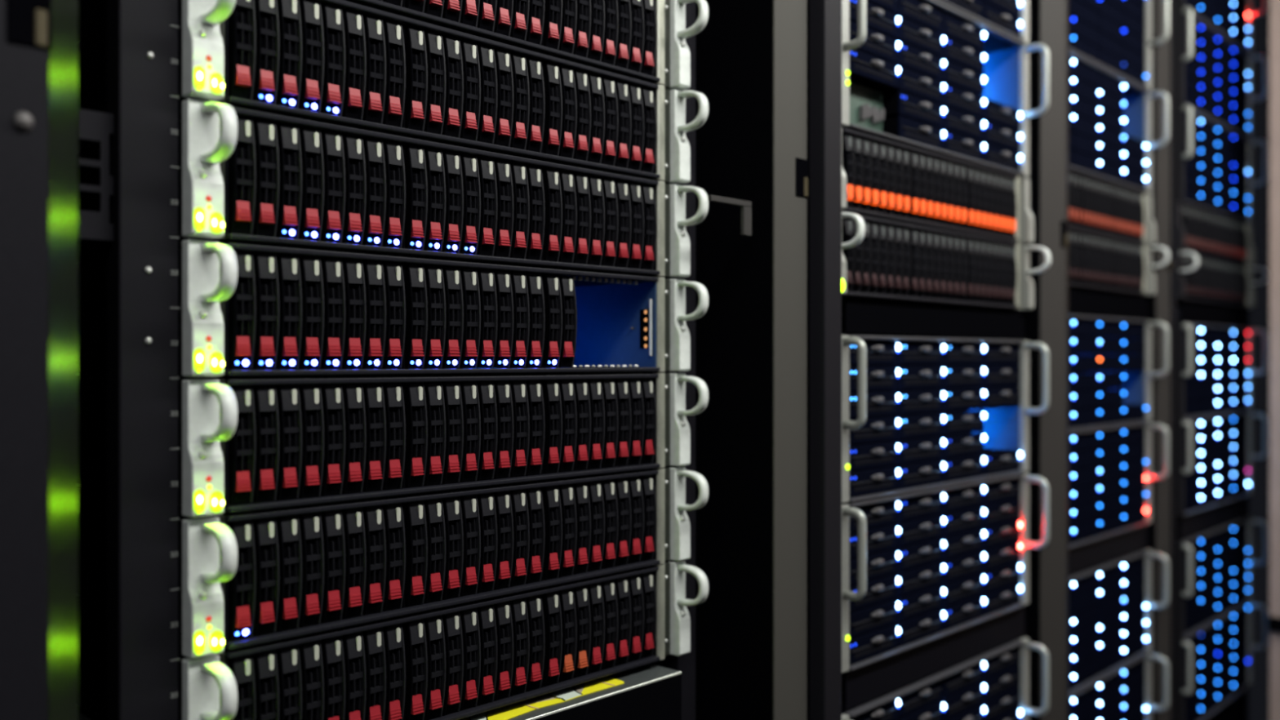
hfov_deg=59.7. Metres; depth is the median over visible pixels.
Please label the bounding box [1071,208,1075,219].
light
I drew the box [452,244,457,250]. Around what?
light
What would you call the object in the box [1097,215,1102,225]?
light
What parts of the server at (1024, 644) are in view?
handle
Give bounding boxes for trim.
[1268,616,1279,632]
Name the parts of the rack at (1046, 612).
panel, post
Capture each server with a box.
[78,663,681,719]
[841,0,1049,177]
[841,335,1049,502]
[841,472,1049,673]
[841,637,1049,719]
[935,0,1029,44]
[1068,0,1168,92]
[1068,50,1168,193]
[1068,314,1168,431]
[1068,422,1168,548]
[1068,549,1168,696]
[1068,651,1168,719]
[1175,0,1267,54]
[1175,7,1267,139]
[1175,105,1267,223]
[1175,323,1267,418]
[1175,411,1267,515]
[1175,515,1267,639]
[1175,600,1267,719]
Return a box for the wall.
[1269,0,1279,719]
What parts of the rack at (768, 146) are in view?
panel, post, mounting rail, mounting rail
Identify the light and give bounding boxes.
[196,71,202,79]
[196,213,202,221]
[196,354,202,362]
[196,495,202,503]
[196,636,202,644]
[212,79,217,86]
[212,218,217,226]
[212,358,217,366]
[212,497,217,506]
[212,638,217,645]
[220,82,224,88]
[242,359,248,366]
[242,628,248,635]
[266,94,272,101]
[266,359,272,365]
[288,98,295,105]
[288,229,295,235]
[288,359,295,365]
[311,102,317,109]
[311,231,317,237]
[311,359,317,365]
[333,106,338,113]
[333,233,338,239]
[333,359,338,365]
[354,235,359,241]
[354,360,359,365]
[373,237,379,243]
[373,360,379,365]
[393,239,399,244]
[393,360,399,365]
[416,241,421,247]
[416,360,421,365]
[434,243,439,248]
[434,359,439,365]
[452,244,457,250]
[452,360,457,365]
[470,246,475,252]
[470,359,474,365]
[486,360,491,364]
[502,360,507,364]
[841,278,844,292]
[846,184,853,199]
[854,186,862,201]
[862,187,870,203]
[871,189,878,204]
[879,191,886,206]
[887,193,894,208]
[894,195,902,209]
[896,17,900,25]
[896,41,900,50]
[896,66,900,75]
[896,343,900,352]
[896,368,900,377]
[896,393,900,402]
[896,418,900,427]
[896,444,900,453]
[896,468,900,477]
[896,502,900,511]
[896,526,900,535]
[896,551,900,560]
[896,577,900,586]
[896,601,900,610]
[896,626,900,635]
[896,698,900,707]
[902,196,910,211]
[911,198,918,213]
[919,200,925,213]
[926,201,933,215]
[933,202,939,217]
[940,204,946,217]
[942,36,946,44]
[942,60,946,68]
[942,84,946,92]
[942,107,946,115]
[942,131,946,139]
[942,344,946,352]
[942,368,946,376]
[942,391,946,399]
[942,415,946,423]
[942,439,946,447]
[942,462,946,471]
[942,493,946,502]
[942,517,946,525]
[942,540,946,549]
[942,564,946,573]
[942,587,946,596]
[942,611,946,619]
[942,702,946,711]
[947,205,953,219]
[953,207,959,221]
[960,208,966,222]
[968,209,973,223]
[973,211,980,224]
[980,213,986,226]
[982,76,986,84]
[982,143,986,151]
[982,345,986,353]
[982,412,986,420]
[982,434,986,442]
[982,508,986,516]
[982,575,986,583]
[982,662,986,670]
[982,706,986,714]
[986,213,992,226]
[992,215,998,228]
[999,216,1004,229]
[1004,217,1009,230]
[1009,218,1015,231]
[1018,0,1022,7]
[1018,21,1022,28]
[1068,207,1071,218]
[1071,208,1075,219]
[1075,209,1080,220]
[1081,211,1085,222]
[1085,212,1089,222]
[1088,213,1093,223]
[1093,213,1097,224]
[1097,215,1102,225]
[1101,216,1106,226]
[1106,217,1110,227]
[1110,217,1113,228]
[1114,219,1118,229]
[1117,220,1121,230]
[1121,221,1125,231]
[1124,222,1128,231]
[1128,222,1133,232]
[1132,223,1136,233]
[1135,224,1140,234]
[1139,225,1143,235]
[1185,235,1188,244]
[1199,239,1203,248]
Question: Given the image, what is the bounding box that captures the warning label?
[462,676,623,719]
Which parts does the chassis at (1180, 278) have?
handle, disk shelf, handle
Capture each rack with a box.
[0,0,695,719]
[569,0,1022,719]
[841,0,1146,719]
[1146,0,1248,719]
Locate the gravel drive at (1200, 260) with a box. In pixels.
[1198,257,1203,298]
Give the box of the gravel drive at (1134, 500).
[1120,489,1147,511]
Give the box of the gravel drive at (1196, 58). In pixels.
[1184,44,1202,68]
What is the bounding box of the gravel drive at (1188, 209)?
[1186,208,1192,248]
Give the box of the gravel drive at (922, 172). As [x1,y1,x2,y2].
[915,153,927,221]
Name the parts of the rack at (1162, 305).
post, mounting rail, mounting rail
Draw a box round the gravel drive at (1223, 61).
[1216,51,1235,74]
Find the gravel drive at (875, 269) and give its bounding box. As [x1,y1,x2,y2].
[867,222,879,293]
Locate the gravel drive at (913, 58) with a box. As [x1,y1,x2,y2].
[895,40,946,80]
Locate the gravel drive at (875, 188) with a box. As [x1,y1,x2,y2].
[867,140,879,212]
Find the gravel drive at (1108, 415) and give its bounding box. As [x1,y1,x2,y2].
[1090,405,1125,424]
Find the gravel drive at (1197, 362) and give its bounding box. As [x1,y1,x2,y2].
[1184,355,1202,370]
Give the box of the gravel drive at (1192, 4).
[1184,0,1202,15]
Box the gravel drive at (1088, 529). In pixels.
[1068,519,1101,542]
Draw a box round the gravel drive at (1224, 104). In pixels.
[1216,93,1234,115]
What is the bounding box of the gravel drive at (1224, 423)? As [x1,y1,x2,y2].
[1217,415,1235,431]
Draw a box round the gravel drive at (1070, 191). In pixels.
[1068,173,1072,223]
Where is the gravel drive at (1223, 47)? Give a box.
[1216,36,1235,60]
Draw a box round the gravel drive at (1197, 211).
[1195,210,1200,251]
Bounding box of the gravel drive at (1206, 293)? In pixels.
[1203,258,1209,299]
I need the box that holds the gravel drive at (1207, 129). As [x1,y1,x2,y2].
[1200,118,1218,140]
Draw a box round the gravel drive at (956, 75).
[941,58,986,96]
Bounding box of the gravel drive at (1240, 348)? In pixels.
[1232,342,1248,355]
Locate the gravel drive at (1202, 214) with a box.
[1200,212,1206,252]
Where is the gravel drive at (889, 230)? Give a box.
[884,224,896,294]
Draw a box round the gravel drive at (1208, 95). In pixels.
[1200,84,1218,106]
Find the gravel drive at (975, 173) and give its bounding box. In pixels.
[971,168,981,231]
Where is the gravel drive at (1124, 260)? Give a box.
[1120,242,1126,288]
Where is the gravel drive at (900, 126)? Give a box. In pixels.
[882,115,946,150]
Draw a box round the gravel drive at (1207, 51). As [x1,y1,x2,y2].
[1199,40,1218,64]
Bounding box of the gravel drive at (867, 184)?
[859,137,871,210]
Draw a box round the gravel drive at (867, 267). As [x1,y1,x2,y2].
[859,221,871,293]
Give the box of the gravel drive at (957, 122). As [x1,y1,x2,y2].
[938,106,986,140]
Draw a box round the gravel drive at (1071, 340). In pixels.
[1068,336,1075,354]
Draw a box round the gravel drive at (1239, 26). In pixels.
[1232,14,1248,38]
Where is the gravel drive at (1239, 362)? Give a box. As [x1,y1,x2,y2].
[1232,356,1248,369]
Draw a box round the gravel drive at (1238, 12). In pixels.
[1232,1,1248,25]
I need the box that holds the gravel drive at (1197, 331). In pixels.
[1184,326,1202,341]
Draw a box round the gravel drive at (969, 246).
[964,238,975,301]
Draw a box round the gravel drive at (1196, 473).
[1184,464,1202,481]
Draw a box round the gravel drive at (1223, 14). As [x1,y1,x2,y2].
[1216,3,1235,27]
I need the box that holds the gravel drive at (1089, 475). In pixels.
[1069,466,1101,488]
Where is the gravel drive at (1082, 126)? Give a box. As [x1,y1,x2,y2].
[1071,113,1101,140]
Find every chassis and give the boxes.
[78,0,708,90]
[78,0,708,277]
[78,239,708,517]
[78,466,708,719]
[841,128,1051,314]
[1068,168,1169,295]
[1175,200,1267,308]
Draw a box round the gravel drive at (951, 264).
[944,235,955,299]
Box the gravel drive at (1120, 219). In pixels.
[1115,187,1122,235]
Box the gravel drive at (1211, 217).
[1209,214,1214,254]
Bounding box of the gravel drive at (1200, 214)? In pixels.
[1198,211,1203,252]
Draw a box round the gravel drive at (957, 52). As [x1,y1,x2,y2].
[941,35,986,73]
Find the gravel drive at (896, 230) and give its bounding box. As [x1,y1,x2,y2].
[890,226,903,295]
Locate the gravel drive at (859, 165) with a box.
[851,135,863,208]
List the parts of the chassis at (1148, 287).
disk shelf, handle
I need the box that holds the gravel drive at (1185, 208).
[1183,206,1189,248]
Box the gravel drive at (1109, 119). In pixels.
[1096,106,1125,133]
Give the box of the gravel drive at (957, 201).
[951,162,961,226]
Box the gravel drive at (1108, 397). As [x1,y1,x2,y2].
[1078,389,1125,407]
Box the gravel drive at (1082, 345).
[1072,336,1101,354]
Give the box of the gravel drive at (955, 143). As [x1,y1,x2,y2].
[943,129,986,161]
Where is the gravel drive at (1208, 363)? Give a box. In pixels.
[1200,356,1218,370]
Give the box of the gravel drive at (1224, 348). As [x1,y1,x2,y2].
[1217,342,1234,355]
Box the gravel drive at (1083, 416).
[1068,408,1101,427]
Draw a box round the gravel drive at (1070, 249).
[1068,231,1072,282]
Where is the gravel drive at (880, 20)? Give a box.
[848,0,900,38]
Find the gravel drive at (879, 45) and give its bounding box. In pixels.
[848,20,900,63]
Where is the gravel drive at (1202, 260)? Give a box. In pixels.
[1200,258,1206,298]
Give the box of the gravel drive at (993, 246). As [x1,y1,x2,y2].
[990,242,999,303]
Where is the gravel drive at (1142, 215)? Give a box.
[1137,194,1144,239]
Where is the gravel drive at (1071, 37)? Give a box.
[1068,31,1075,48]
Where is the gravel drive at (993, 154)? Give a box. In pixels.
[983,142,1022,171]
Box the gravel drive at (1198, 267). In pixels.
[1195,263,1200,298]
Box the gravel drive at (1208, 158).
[1199,147,1218,168]
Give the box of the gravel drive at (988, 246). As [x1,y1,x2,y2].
[983,241,993,302]
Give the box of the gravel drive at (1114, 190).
[1111,186,1119,233]
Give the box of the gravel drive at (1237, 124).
[1232,116,1248,134]
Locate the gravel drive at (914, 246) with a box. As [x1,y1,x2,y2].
[907,228,919,297]
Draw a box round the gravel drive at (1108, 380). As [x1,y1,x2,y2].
[1068,372,1124,389]
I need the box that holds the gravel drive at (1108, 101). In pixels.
[1097,88,1125,115]
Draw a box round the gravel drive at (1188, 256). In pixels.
[1186,255,1192,297]
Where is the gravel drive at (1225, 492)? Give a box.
[1213,484,1234,502]
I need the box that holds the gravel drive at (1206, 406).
[1185,399,1218,414]
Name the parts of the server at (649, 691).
panel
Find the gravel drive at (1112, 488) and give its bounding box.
[1094,478,1125,500]
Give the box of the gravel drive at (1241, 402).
[1224,396,1248,410]
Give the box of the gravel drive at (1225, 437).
[1210,429,1235,445]
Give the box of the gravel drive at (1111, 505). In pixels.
[1097,495,1125,517]
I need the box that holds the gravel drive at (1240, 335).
[1222,328,1248,342]
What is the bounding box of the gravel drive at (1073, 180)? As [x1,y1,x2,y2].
[1069,173,1076,224]
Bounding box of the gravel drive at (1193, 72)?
[1184,60,1202,83]
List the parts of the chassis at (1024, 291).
handle, disk shelf, handle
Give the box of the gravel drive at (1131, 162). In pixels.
[1121,151,1147,173]
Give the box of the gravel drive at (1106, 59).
[1098,48,1125,74]
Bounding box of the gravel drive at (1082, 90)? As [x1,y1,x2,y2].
[1071,76,1101,105]
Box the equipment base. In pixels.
[1205,688,1246,719]
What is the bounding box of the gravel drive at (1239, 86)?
[1232,75,1248,97]
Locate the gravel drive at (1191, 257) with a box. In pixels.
[1189,256,1195,297]
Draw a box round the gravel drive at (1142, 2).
[1133,0,1145,7]
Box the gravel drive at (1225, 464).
[1212,457,1235,474]
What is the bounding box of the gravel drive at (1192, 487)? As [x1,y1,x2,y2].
[1184,479,1202,497]
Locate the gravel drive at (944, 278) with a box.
[937,233,947,299]
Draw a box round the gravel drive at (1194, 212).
[1192,209,1198,250]
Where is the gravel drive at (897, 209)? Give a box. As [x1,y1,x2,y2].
[892,146,903,216]
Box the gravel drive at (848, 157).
[842,133,854,207]
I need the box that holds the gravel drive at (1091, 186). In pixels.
[1087,178,1094,228]
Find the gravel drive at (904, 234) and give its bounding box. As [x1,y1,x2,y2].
[899,227,911,296]
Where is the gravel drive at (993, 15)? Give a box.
[983,1,1022,36]
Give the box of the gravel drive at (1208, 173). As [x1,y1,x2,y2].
[1198,163,1218,182]
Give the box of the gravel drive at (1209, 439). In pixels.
[1194,431,1218,448]
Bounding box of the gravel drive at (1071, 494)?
[1068,488,1075,507]
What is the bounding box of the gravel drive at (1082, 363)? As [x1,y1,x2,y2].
[1072,355,1101,372]
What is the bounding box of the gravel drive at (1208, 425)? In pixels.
[1200,417,1218,433]
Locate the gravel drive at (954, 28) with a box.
[941,12,986,51]
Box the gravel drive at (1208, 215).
[1207,213,1212,253]
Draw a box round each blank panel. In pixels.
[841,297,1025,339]
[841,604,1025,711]
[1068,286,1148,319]
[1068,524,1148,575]
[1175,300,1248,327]
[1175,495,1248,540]
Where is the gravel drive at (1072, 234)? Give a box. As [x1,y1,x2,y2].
[1069,231,1076,282]
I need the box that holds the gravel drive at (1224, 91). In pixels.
[1216,79,1234,102]
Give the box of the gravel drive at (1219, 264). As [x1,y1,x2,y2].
[1217,262,1222,301]
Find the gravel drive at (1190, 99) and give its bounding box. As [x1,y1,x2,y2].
[1184,89,1202,111]
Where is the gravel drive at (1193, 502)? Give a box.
[1184,493,1202,512]
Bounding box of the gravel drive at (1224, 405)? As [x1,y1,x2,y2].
[1206,398,1235,413]
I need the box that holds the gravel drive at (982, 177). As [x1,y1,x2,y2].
[977,169,987,231]
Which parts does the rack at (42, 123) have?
knob, post, slotted plate, mounting rail, mounting rail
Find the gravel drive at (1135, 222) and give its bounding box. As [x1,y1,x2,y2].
[1130,191,1137,238]
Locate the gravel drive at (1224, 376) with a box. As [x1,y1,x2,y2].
[1184,370,1234,384]
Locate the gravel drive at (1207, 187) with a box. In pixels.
[1198,177,1218,197]
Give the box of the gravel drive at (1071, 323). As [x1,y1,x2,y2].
[1068,318,1075,335]
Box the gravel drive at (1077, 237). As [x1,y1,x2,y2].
[1074,232,1081,283]
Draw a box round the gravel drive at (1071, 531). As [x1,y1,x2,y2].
[1068,525,1075,544]
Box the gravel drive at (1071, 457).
[1068,452,1075,471]
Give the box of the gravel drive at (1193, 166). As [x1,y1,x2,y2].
[1184,157,1202,176]
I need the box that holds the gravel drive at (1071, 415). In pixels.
[1068,409,1075,427]
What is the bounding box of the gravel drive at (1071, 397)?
[1068,391,1075,409]
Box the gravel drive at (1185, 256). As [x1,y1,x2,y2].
[1183,254,1189,297]
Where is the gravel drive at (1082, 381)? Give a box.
[1072,373,1101,391]
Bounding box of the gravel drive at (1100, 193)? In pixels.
[1095,181,1102,230]
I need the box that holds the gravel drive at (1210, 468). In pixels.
[1196,460,1218,478]
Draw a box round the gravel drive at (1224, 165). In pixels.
[1214,155,1234,175]
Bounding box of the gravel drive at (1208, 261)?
[1206,259,1212,299]
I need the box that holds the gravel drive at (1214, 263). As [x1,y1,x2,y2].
[1212,261,1217,300]
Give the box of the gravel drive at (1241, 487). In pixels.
[1231,480,1248,497]
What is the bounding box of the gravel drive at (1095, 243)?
[1091,235,1098,285]
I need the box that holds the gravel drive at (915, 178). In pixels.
[907,151,919,219]
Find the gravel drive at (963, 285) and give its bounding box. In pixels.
[957,237,968,301]
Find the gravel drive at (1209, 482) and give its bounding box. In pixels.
[1197,475,1218,492]

